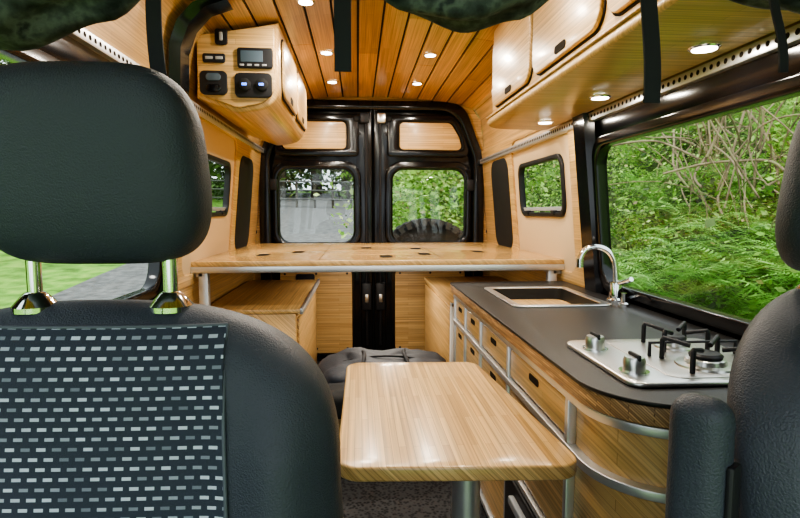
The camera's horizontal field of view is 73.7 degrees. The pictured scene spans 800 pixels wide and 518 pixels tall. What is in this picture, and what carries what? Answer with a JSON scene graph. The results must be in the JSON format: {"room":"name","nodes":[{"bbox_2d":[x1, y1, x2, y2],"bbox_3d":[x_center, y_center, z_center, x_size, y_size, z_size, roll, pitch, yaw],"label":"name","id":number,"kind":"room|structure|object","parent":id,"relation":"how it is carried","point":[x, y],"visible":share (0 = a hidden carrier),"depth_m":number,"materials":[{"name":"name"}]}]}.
{"room":"vehicle interior","nodes":[
{"label":"vehicle interior","id":0,"kind":"room"},
{"bbox_2d":[38,0,260,299],"bbox_3d":[-0.794,0.012,1.625,0.190,1.830,4.350,0,5,-4],"label":"wall","id":1,"kind":"structure","parent":0,"point":[126,34],"depth_m":2.22,"materials":[{"name":"beige wood"}]},
{"bbox_2d":[0,49,162,299],"bbox_3d":[-0.812,-0.133,1.309,0.104,0.639,1.234,0,5,-4],"label":"frame","id":2,"kind":"object","parent":1,"relation":"attached to","point":[151,287],"visible":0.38,"depth_m":1.72,"materials":[{"name":"black paint"}]},
{"bbox_2d":[68,28,263,152],"bbox_3d":[-0.817,-0.593,1.942,0.030,0.032,3.490,0,5,-4],"label":"track rail","id":3,"kind":"object","parent":1,"relation":"attached to","point":[80,38],"visible":0.48,"depth_m":1.44,"materials":[{"name":"silver metal"}]},
{"bbox_2d":[78,30,262,149],"bbox_3d":[-0.803,-0.596,1.975,0.001,0.014,3.368,0,5,-4],"label":"rail holes","id":4,"kind":"object","parent":3,"relation":"attached to","point":[79,31],"visible":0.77,"depth_m":1.47,"materials":[{"name":"black metal"}]},
{"bbox_2d":[179,273,253,303],"bbox_3d":[-0.981,0.436,2.957,0.020,0.750,1.750,0,5,-4],"label":"wood panel","id":5,"kind":"object","parent":1,"relation":"attached to","point":[221,284],"visible":0.02,"depth_m":2.87,"materials":[{"name":"brown wood"}]},
{"bbox_2d":[207,153,230,216],"bbox_3d":[-0.909,-0.347,2.566,0.058,0.288,0.648,0,5,-4],"label":"frame","id":6,"kind":"object","parent":1,"relation":"attached to","point":[227,166],"visible":0.43,"depth_m":2.86,"materials":[{"name":"black plastic"}]},
{"bbox_2d":[212,207,225,210],"bbox_3d":[-0.921,-0.242,2.575,0.013,0.020,0.596,0,5,-4],"label":"blind edge","id":7,"kind":"object","parent":1,"relation":"attached to","point":[213,208],"visible":0.43,"depth_m":2.71,"materials":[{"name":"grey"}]},
{"bbox_2d":[235,156,252,248],"bbox_3d":[-0.970,-0.340,3.277,0.085,0.560,0.400,0,5,-4],"label":"pillar recess","id":8,"kind":"structure","parent":1,"relation":"attached to","point":[245,183],"depth_m":3.25,"materials":[{"name":"black rubber"}]},
{"bbox_2d":[197,23,306,145],"bbox_3d":[-0.699,-0.831,2.712,0.351,0.366,1.139,0,5,-4],"label":"upper cabinet","id":9,"kind":"object","parent":1,"relation":"attached to","point":[281,118],"depth_m":2.18,"materials":[{"name":"brown wood"}]},
{"bbox_2d":[202,53,225,62],"bbox_3d":[-0.753,-0.813,2.158,0.090,0.036,0.010,0,5,-4],"label":"rocker switch","id":10,"kind":"object","parent":9,"relation":"attached to","point":[206,57],"depth_m":2.15,"materials":[{"name":"black plastic"}]},
{"bbox_2d":[215,29,227,44],"bbox_3d":[-0.722,-0.897,2.153,0.050,0.062,0.010,0,5,-4],"label":"rocker switch","id":11,"kind":"object","parent":9,"relation":"attached to","point":[221,35],"depth_m":2.15,"materials":[{"name":"black plastic"}]},
{"bbox_2d":[234,72,271,97],"bbox_3d":[-0.598,-0.710,2.178,0.150,0.098,0.012,0,5,-4],"label":"outlet plate","id":12,"kind":"object","parent":9,"relation":"attached to","point":[247,85],"depth_m":2.17,"materials":[{"name":"black plastic"}]},
{"bbox_2d":[238,78,267,91],"bbox_3d":[-0.597,-0.708,2.165,0.120,0.052,0.016,0,5,-4],"label":"outlet","id":13,"kind":"object","parent":9,"relation":"attached to","point":[244,84],"depth_m":2.16,"materials":[{"name":"black plastic"}]},
{"bbox_2d":[237,47,272,68],"bbox_3d":[-0.589,-0.817,2.169,0.142,0.080,0.012,0,5,-4],"label":"monitor","id":14,"kind":"object","parent":9,"relation":"on","point":[262,58],"depth_m":2.16,"materials":[{"name":"black plastic"}]},
{"bbox_2d":[158,0,232,294],"bbox_3d":[-0.756,-0.015,1.998,0.285,1.838,0.130,0,5,-4],"label":"pillar","id":15,"kind":"structure","parent":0,"point":[196,15],"depth_m":1.89,"materials":[{"name":"black paint"}]},
{"bbox_2d":[184,0,498,108],"bbox_3d":[-0.022,-0.926,1.603,1.466,0.097,4.350,0,5,-4],"label":"ceiling","id":16,"kind":"structure","parent":0,"point":[389,44],"depth_m":2.61,"materials":[{"name":"brown wood"}]},
{"bbox_2d":[296,0,314,5],"bbox_3d":[-0.354,-0.966,2.001,0.068,0.008,0.068,0,5,-4],"label":"recessed light","id":17,"kind":"object","parent":16,"relation":"in","point":[301,2],"visible":1,"depth_m":2.00,"materials":[{"name":"silver metal"}]},
{"bbox_2d":[320,50,332,54],"bbox_3d":[-0.365,-1.025,2.650,0.068,0.008,0.068,0,5,-4],"label":"recessed light","id":18,"kind":"object","parent":16,"relation":"in","point":[324,52],"visible":1,"depth_m":2.63,"materials":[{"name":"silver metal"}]},
{"bbox_2d":[327,80,337,83],"bbox_3d":[-0.412,-1.078,3.246,0.068,0.008,0.068,0,5,-4],"label":"recessed light","id":19,"kind":"object","parent":16,"relation":"in","point":[328,81],"visible":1,"depth_m":3.23,"materials":[{"name":"silver metal"}]},
{"bbox_2d":[412,81,422,84],"bbox_3d":[0.106,-1.082,3.286,0.068,0.008,0.068,0,5,-4],"label":"recessed light","id":20,"kind":"object","parent":16,"relation":"in","point":[415,82],"visible":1,"depth_m":3.27,"materials":[{"name":"silver metal"}]},
{"bbox_2d":[424,52,436,56],"bbox_3d":[0.153,-1.029,2.690,0.068,0.008,0.068,0,5,-4],"label":"recessed light","id":21,"kind":"object","parent":16,"relation":"in","point":[428,54],"visible":1,"depth_m":2.67,"materials":[{"name":"silver metal"}]},
{"bbox_2d":[317,361,487,517],"bbox_3d":[-0.022,0.942,1.778,1.840,0.050,4.370,0,5,-4],"label":"floor","id":22,"kind":"structure","parent":0,"point":[409,499],"depth_m":1.99,"materials":[{"name":"carpet"}]},
{"bbox_2d":[0,61,343,517],"bbox_3d":[-0.335,0.422,0.410,0.560,1.227,0.571,0,5,-1],"label":"seat","id":23,"kind":"object","parent":22,"relation":"on","point":[169,405],"visible":1,"depth_m":0.56,"materials":[{"name":"grey leather"}]},
{"bbox_2d":[211,279,319,363],"bbox_3d":[-0.722,0.494,3.012,0.465,0.626,1.112,0,5,-4],"label":"storage bench","id":24,"kind":"object","parent":22,"relation":"on","point":[289,306],"visible":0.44,"depth_m":2.74,"materials":[{"name":"brown wood"}]},
{"bbox_2d":[254,97,488,279],"bbox_3d":[-0.192,-0.204,3.844,1.740,1.870,0.040,0,5,-4],"label":"surround","id":25,"kind":"object","parent":22,"relation":"on","point":[475,121],"visible":0.06,"depth_m":3.79,"materials":[{"name":"brown wood"}]},
{"bbox_2d":[271,113,371,356],"bbox_3d":[-0.554,-0.152,3.794,0.700,1.735,0.072,0,5,-4],"label":"door","id":26,"kind":"structure","parent":25,"relation":"attached to","point":[340,296],"depth_m":3.80,"materials":[{"name":"black paint"}]},
{"bbox_2d":[296,274,314,279],"bbox_3d":[-0.673,0.186,3.800,0.130,0.160,0.020,0,5,-4],"label":"latch bezel","id":27,"kind":"object","parent":26,"relation":"attached to","point":[298,276],"visible":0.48,"depth_m":3.79,"materials":[{"name":"black plastic"}]},
{"bbox_2d":[270,109,372,349],"bbox_3d":[-0.559,-0.167,3.818,0.724,1.780,0.100,0,5,-4],"label":"door skin","id":28,"kind":"structure","parent":26,"relation":"attached to","point":[359,160],"depth_m":3.79,"materials":[{"name":"black paint"}]},
{"bbox_2d":[278,168,353,242],"bbox_3d":[-0.596,-0.381,3.826,0.575,0.575,0.030,0,5,-4],"label":"seal","id":29,"kind":"object","parent":28,"relation":"attached to","point":[287,168],"visible":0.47,"depth_m":3.81,"materials":[{"name":"black rubber"}]},
{"bbox_2d":[360,113,368,123],"bbox_3d":[-0.250,-0.989,3.745,0.060,0.070,0.050,0,5,-4],"label":"top catch","id":30,"kind":"object","parent":28,"relation":"attached to","point":[364,117],"visible":1,"depth_m":3.72,"materials":[{"name":"black plastic"}]},
{"bbox_2d":[371,110,374,349],"bbox_3d":[-0.197,-0.175,3.907,0.060,1.800,0.018,0,5,-4],"label":"seal","id":31,"kind":"object","parent":28,"relation":"attached to","point":[371,110],"visible":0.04,"depth_m":3.88,"materials":[{"name":"black rubber"}]},
{"bbox_2d":[353,116,359,121],"bbox_3d":[-0.305,-0.983,3.741,0.044,0.044,0.030,0,5,-4],"label":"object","id":32,"kind":"object","parent":26,"relation":"attached to","point":[356,118],"visible":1,"depth_m":3.73,"materials":[{"name":"black plastic"}]},
{"bbox_2d":[365,123,367,344],"bbox_3d":[-0.241,-0.167,3.825,0.018,1.600,0.022,0,5,-4],"label":"lock rod","id":33,"kind":"object","parent":26,"relation":"attached to","point":[366,202],"visible":0.81,"depth_m":3.80,"materials":[{"name":"black metal"}]},
{"bbox_2d":[365,294,368,302],"bbox_3d":[-0.239,0.283,3.835,0.024,0.060,0.015,0,5,-4],"label":"lock plate","id":34,"kind":"object","parent":26,"relation":"attached to","point":[366,295],"depth_m":3.83,"materials":[{"name":"silver metal"}]},
{"bbox_2d":[259,99,483,360],"bbox_3d":[-0.190,-0.189,3.810,1.600,1.845,0.050,0,5,-4],"label":"door frame","id":35,"kind":"structure","parent":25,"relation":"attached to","point":[265,213],"depth_m":3.73,"materials":[{"name":"black paint"}]},
{"bbox_2d":[376,114,471,349],"bbox_3d":[0.173,-0.158,3.859,0.700,1.735,0.055,0,5,-4],"label":"door","id":36,"kind":"structure","parent":25,"relation":"attached to","point":[403,294],"depth_m":3.84,"materials":[{"name":"black paint"}]},
{"bbox_2d":[379,123,381,344],"bbox_3d":[-0.141,-0.168,3.833,0.018,1.600,0.022,0,5,-4],"label":"lock rod","id":37,"kind":"object","parent":36,"relation":"attached to","point":[380,195],"visible":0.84,"depth_m":3.81,"materials":[{"name":"black metal"}]},
{"bbox_2d":[386,116,391,121],"bbox_3d":[-0.076,-0.985,3.759,0.044,0.044,0.030,0,5,-4],"label":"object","id":38,"kind":"object","parent":36,"relation":"attached to","point":[389,118],"visible":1,"depth_m":3.75,"materials":[{"name":"black plastic"}]},
{"bbox_2d":[373,110,473,349],"bbox_3d":[0.174,-0.172,3.876,0.724,1.780,0.100,0,5,-4],"label":"door skin","id":39,"kind":"structure","parent":36,"relation":"attached to","point":[387,161],"depth_m":3.82,"materials":[{"name":"black paint"}]},
{"bbox_2d":[377,113,385,123],"bbox_3d":[-0.131,-0.989,3.754,0.060,0.070,0.050,0,5,-4],"label":"top catch","id":40,"kind":"object","parent":39,"relation":"attached to","point":[381,117],"visible":1,"depth_m":3.73,"materials":[{"name":"silver metal"}]},
{"bbox_2d":[393,218,462,241],"bbox_3d":[0.208,0.087,4.130,0.802,0.802,0.275,0,5,-4],"label":"wheel","id":41,"kind":"object","parent":39,"relation":"attached to","point":[420,229],"visible":0.2,"depth_m":4.01,"materials":[{"name":"black rubber"}]},
{"bbox_2d":[392,169,464,242],"bbox_3d":[0.206,-0.386,3.889,0.575,0.575,0.030,0,5,-4],"label":"seal","id":42,"kind":"object","parent":39,"relation":"attached to","point":[460,172],"visible":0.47,"depth_m":3.88,"materials":[{"name":"black rubber"}]},
{"bbox_2d":[190,242,564,305],"bbox_3d":[-0.133,0.369,3.141,1.700,0.851,1.405,0,5,-4],"label":"platform","id":43,"kind":"object","parent":22,"relation":"on","point":[459,256],"visible":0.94,"depth_m":2.50,"materials":[{"name":"brown wood"}]},
{"bbox_2d":[340,362,576,517],"bbox_3d":[0.082,0.647,1.294,0.439,0.623,0.681,0,5,-4],"label":"dining table","id":44,"kind":"object","parent":22,"relation":"on","point":[401,421],"visible":0.93,"depth_m":1.09,"materials":[{"name":"brown wood"}]},
{"bbox_2d":[424,276,507,361],"bbox_3d":[0.451,0.481,3.082,0.505,0.640,1.035,0,5,-4],"label":"storage cabinet","id":45,"kind":"object","parent":22,"relation":"on","point":[439,299],"visible":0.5,"depth_m":3.04,"materials":[{"name":"brown wood"}]},
{"bbox_2d":[450,281,739,517],"bbox_3d":[0.546,0.546,1.683,0.532,0.755,1.560,0,5,-4],"label":"kitchen cabinet","id":46,"kind":"object","parent":22,"relation":"on","point":[617,432],"depth_m":1.19,"materials":[{"name":"brown laminate"}]},
{"bbox_2d":[484,286,611,306],"bbox_3d":[0.531,0.205,2.004,0.346,0.142,0.456,0,5,-4],"label":"sink","id":47,"kind":"object","parent":46,"relation":"in","point":[575,298],"visible":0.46,"depth_m":2.17,"materials":[{"name":"silver metal"}]},
{"bbox_2d":[493,288,598,303],"bbox_3d":[0.531,0.206,2.004,0.296,0.140,0.406,0,5,-4],"label":"basin","id":48,"kind":"object","parent":47,"relation":"in","point":[568,295],"depth_m":2.19,"materials":[{"name":"silver metal"}]},
{"bbox_2d":[450,281,739,408],"bbox_3d":[0.548,0.174,1.650,0.528,0.008,1.560,0,5,-4],"label":"countertop","id":49,"kind":"structure","parent":46,"relation":"on","point":[547,330],"depth_m":1.43,"materials":[{"name":"black laminate"}]},
{"bbox_2d":[576,244,632,306],"bbox_3d":[0.711,0.053,1.831,0.168,0.202,0.151,0,5,-4],"label":"kitchen faucet","id":50,"kind":"object","parent":46,"relation":"on","point":[616,295],"visible":1,"depth_m":1.87,"materials":[{"name":"silver metal"}]},
{"bbox_2d":[567,321,736,387],"bbox_3d":[0.573,0.186,1.122,0.345,0.061,0.325,0,5,-4],"label":"gas cooktop","id":51,"kind":"object","parent":46,"relation":"in","point":[672,360],"visible":0.91,"depth_m":1.07,"materials":[{"name":"silver metal"}]},
{"bbox_2d":[653,340,695,351],"bbox_3d":[0.619,0.190,1.204,0.088,0.016,0.088,0,5,-4],"label":"burner","id":52,"kind":"object","parent":51,"relation":"on","point":[668,347],"depth_m":1.17,"materials":[{"name":"silver metal"}]},
{"bbox_2d":[674,354,731,373],"bbox_3d":[0.606,0.203,1.058,0.112,0.016,0.112,0,5,-4],"label":"burner","id":53,"kind":"object","parent":51,"relation":"on","point":[703,363],"depth_m":1.03,"materials":[{"name":"silver metal"}]},
{"bbox_2d":[665,119,799,517],"bbox_3d":[0.639,0.423,0.462,0.595,1.215,0.579,-4,7,-40],"label":"seat","id":54,"kind":"object","parent":22,"relation":"on","point":[740,457],"visible":1,"depth_m":0.46,"materials":[{"name":"grey leather"}]},
{"bbox_3d":[-0.139,0.715,2.348,0.500,0.302,0.480,0,5,-4],"label":"bench","id":55,"kind":"object","parent":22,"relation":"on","visible":0},
{"bbox_2d":[328,382,344,418],"bbox_3d":[-0.279,0.543,2.043,0.295,0.111,0.200,0,5,-4],"label":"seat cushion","id":56,"kind":"object","parent":55,"relation":"on","point":[337,389],"visible":0.05,"depth_m":1.98,"materials":[{"name":"black fabric"}]},
{"bbox_2d":[318,347,445,382],"bbox_3d":[-0.072,0.491,2.338,0.589,0.181,0.425,0,5,-4],"label":"duffel bag","id":57,"kind":"object","parent":55,"relation":"on","point":[333,367],"visible":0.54,"depth_m":2.32,"materials":[{"name":"black fabric"}]},
{"bbox_2d":[572,110,603,293],"bbox_3d":[0.654,-0.025,2.109,0.285,1.838,0.130,0,5,-4],"label":"pillar","id":58,"kind":"structure","parent":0,"point":[583,130],"depth_m":2.07,"materials":[{"name":"black metal"}]},
{"bbox_2d":[473,43,799,339],"bbox_3d":[0.751,0.001,1.746,0.190,1.830,4.350,0,5,-4],"label":"wall","id":59,"kind":"structure","parent":0,"point":[557,237],"depth_m":2.34,"materials":[{"name":"beige wood"}]},
{"bbox_2d":[491,158,512,247],"bbox_3d":[0.662,-0.351,3.405,0.085,0.560,0.400,0,5,-4],"label":"pillar recess","id":60,"kind":"structure","parent":59,"relation":"attached to","point":[502,216],"depth_m":3.38,"materials":[{"name":"black rubber"}]},
{"bbox_2d":[489,270,561,280],"bbox_3d":[0.734,0.424,3.091,0.020,0.750,1.750,0,5,-4],"label":"wood panel","id":61,"kind":"object","parent":59,"relation":"attached to","point":[528,275],"visible":0.02,"depth_m":3.17,"materials":[{"name":"brown wood"}]},
{"bbox_2d":[518,153,566,216],"bbox_3d":[0.712,-0.358,2.693,0.058,0.288,0.648,0,5,-4],"label":"frame","id":62,"kind":"object","parent":59,"relation":"attached to","point":[521,169],"visible":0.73,"depth_m":2.63,"materials":[{"name":"black plastic"}]},
{"bbox_2d":[524,207,561,210],"bbox_3d":[0.724,-0.253,2.703,0.013,0.020,0.596,0,5,-4],"label":"blind edge","id":63,"kind":"object","parent":59,"relation":"attached to","point":[527,208],"visible":0.84,"depth_m":2.68,"materials":[{"name":"grey"}]},
{"bbox_2d":[550,210,559,214],"bbox_3d":[0.735,-0.219,2.516,0.041,0.023,0.040,0,5,-4],"label":"latch","id":64,"kind":"object","parent":59,"relation":"attached to","point":[552,212],"visible":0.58,"depth_m":2.50,"materials":[{"name":"black plastic"}]},
{"bbox_2d":[480,23,799,163],"bbox_3d":[0.721,-0.539,2.069,0.030,0.032,3.490,0,5,-4],"label":"track rail","id":65,"kind":"object","parent":59,"relation":"attached to","point":[793,39],"visible":0.67,"depth_m":1.41,"materials":[{"name":"silver metal"}]},
{"bbox_2d":[482,28,799,160],"bbox_3d":[0.703,-0.542,2.099,0.001,0.014,3.368,0,5,-4],"label":"rail holes","id":66,"kind":"object","parent":65,"relation":"attached to","point":[797,31],"visible":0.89,"depth_m":1.39,"materials":[{"name":"black metal"}]},
{"bbox_2d":[486,0,799,129],"bbox_3d":[0.594,-0.702,1.475,0.315,0.395,1.900,0,5,-4],"label":"upper cabinet","id":67,"kind":"object","parent":59,"relation":"attached to","point":[548,63],"visible":0.88,"depth_m":1.43,"materials":[{"name":"brown wood"}]},
{"bbox_2d":[537,120,553,123],"bbox_3d":[0.597,-0.562,2.193,0.068,0.008,0.068,0,5,-4],"label":"puck light","id":68,"kind":"object","parent":67,"relation":"attached to","point":[539,121],"visible":1,"depth_m":2.17,"materials":[{"name":"silver metal"}]},
{"bbox_2d":[589,94,611,99],"bbox_3d":[0.644,-0.520,1.717,0.068,0.008,0.068,0,5,-4],"label":"puck light","id":69,"kind":"object","parent":67,"relation":"attached to","point":[596,96],"visible":1,"depth_m":1.70,"materials":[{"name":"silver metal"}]},
{"bbox_2d":[687,41,721,53],"bbox_3d":[0.685,-0.475,1.200,0.068,0.008,0.068,0,5,-4],"label":"puck light","id":70,"kind":"object","parent":67,"relation":"attached to","point":[703,47],"visible":1,"depth_m":1.19,"materials":[{"name":"silver metal"}]},
{"bbox_2d":[592,73,799,335],"bbox_3d":[0.818,-0.115,1.439,0.098,0.579,1.234,0,5,-4],"label":"frame","id":71,"kind":"object","parent":59,"relation":"attached to","point":[785,88],"visible":0.8,"depth_m":1.55,"materials":[{"name":"black paint"}]},
{"bbox_2d":[594,21,799,110],"bbox_3d":[0.833,-0.472,0.830,0.038,0.085,2.600,0,5,-4],"label":"backing","id":72,"kind":"object","parent":59,"relation":"attached to","point":[797,22],"visible":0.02,"depth_m":1.33,"materials":[{"name":"brown wood"}]},
{"label":"outside","id":73,"kind":"structure","parent":0,"visible":0},
{"bbox_2d":[52,193,353,300],"bbox_3d":[-4.739,-1.912,22.634,6.235,3.189,40.238,-1,5,-7],"label":"road","id":74,"kind":"structure","parent":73,"point":[304,223],"depth_m":17.25,"materials":[{"name":"grey asphalt"}]},
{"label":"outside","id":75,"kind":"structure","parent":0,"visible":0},
{"bbox_2d":[0,97,799,319],"bbox_3d":[-8.780,-7.044,16.810,45.000,14.559,60.000,0,5,-4],"label":"ground","id":76,"kind":"structure","parent":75,"point":[56,278],"depth_m":10.78,"materials":[{"name":"green plant"}]},
{"bbox_2d":[0,58,477,199],"bbox_3d":[-14.846,-9.211,25.710,39.958,21.498,64.424,3,6,33],"label":"tree line","id":77,"kind":"object","parent":76,"relation":"on","point":[312,174],"visible":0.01,"depth_m":35.43,"materials":[{"name":"green plant"}]},
{"bbox_2d":[211,180,400,208],"bbox_3d":[-5.420,-3.352,27.952,11.930,1.834,0.188,1,5,10],"label":"fence","id":78,"kind":"object","parent":76,"relation":"on","point":[296,189],"visible":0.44,"depth_m":27.71,"materials":[{"name":"grey metal"}]},
{"bbox_2d":[313,96,799,319],"bbox_3d":[4.438,-5.903,12.920,13.470,15.244,32.000,0,5,-4],"label":"trees","id":79,"kind":"object","parent":76,"relation":"on","point":[733,191],"visible":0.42,"depth_m":5.71,"materials":[{"name":"plant"}]},
{"bbox_3d":[-0.651,0.103,0.663,0.285,1.838,0.120,0,5,-4],"label":"pillar","id":80,"kind":"structure","parent":0,"visible":0},
{"bbox_2d":[0,0,799,103],"bbox_3d":[0.049,-0.404,0.754,1.500,0.388,0.190,0,5,-4],"label":"curtain","id":81,"kind":"object","parent":80,"relation":"attached to","point":[25,25],"visible":0.99,"depth_m":0.72,"materials":[{"name":"fabric"}]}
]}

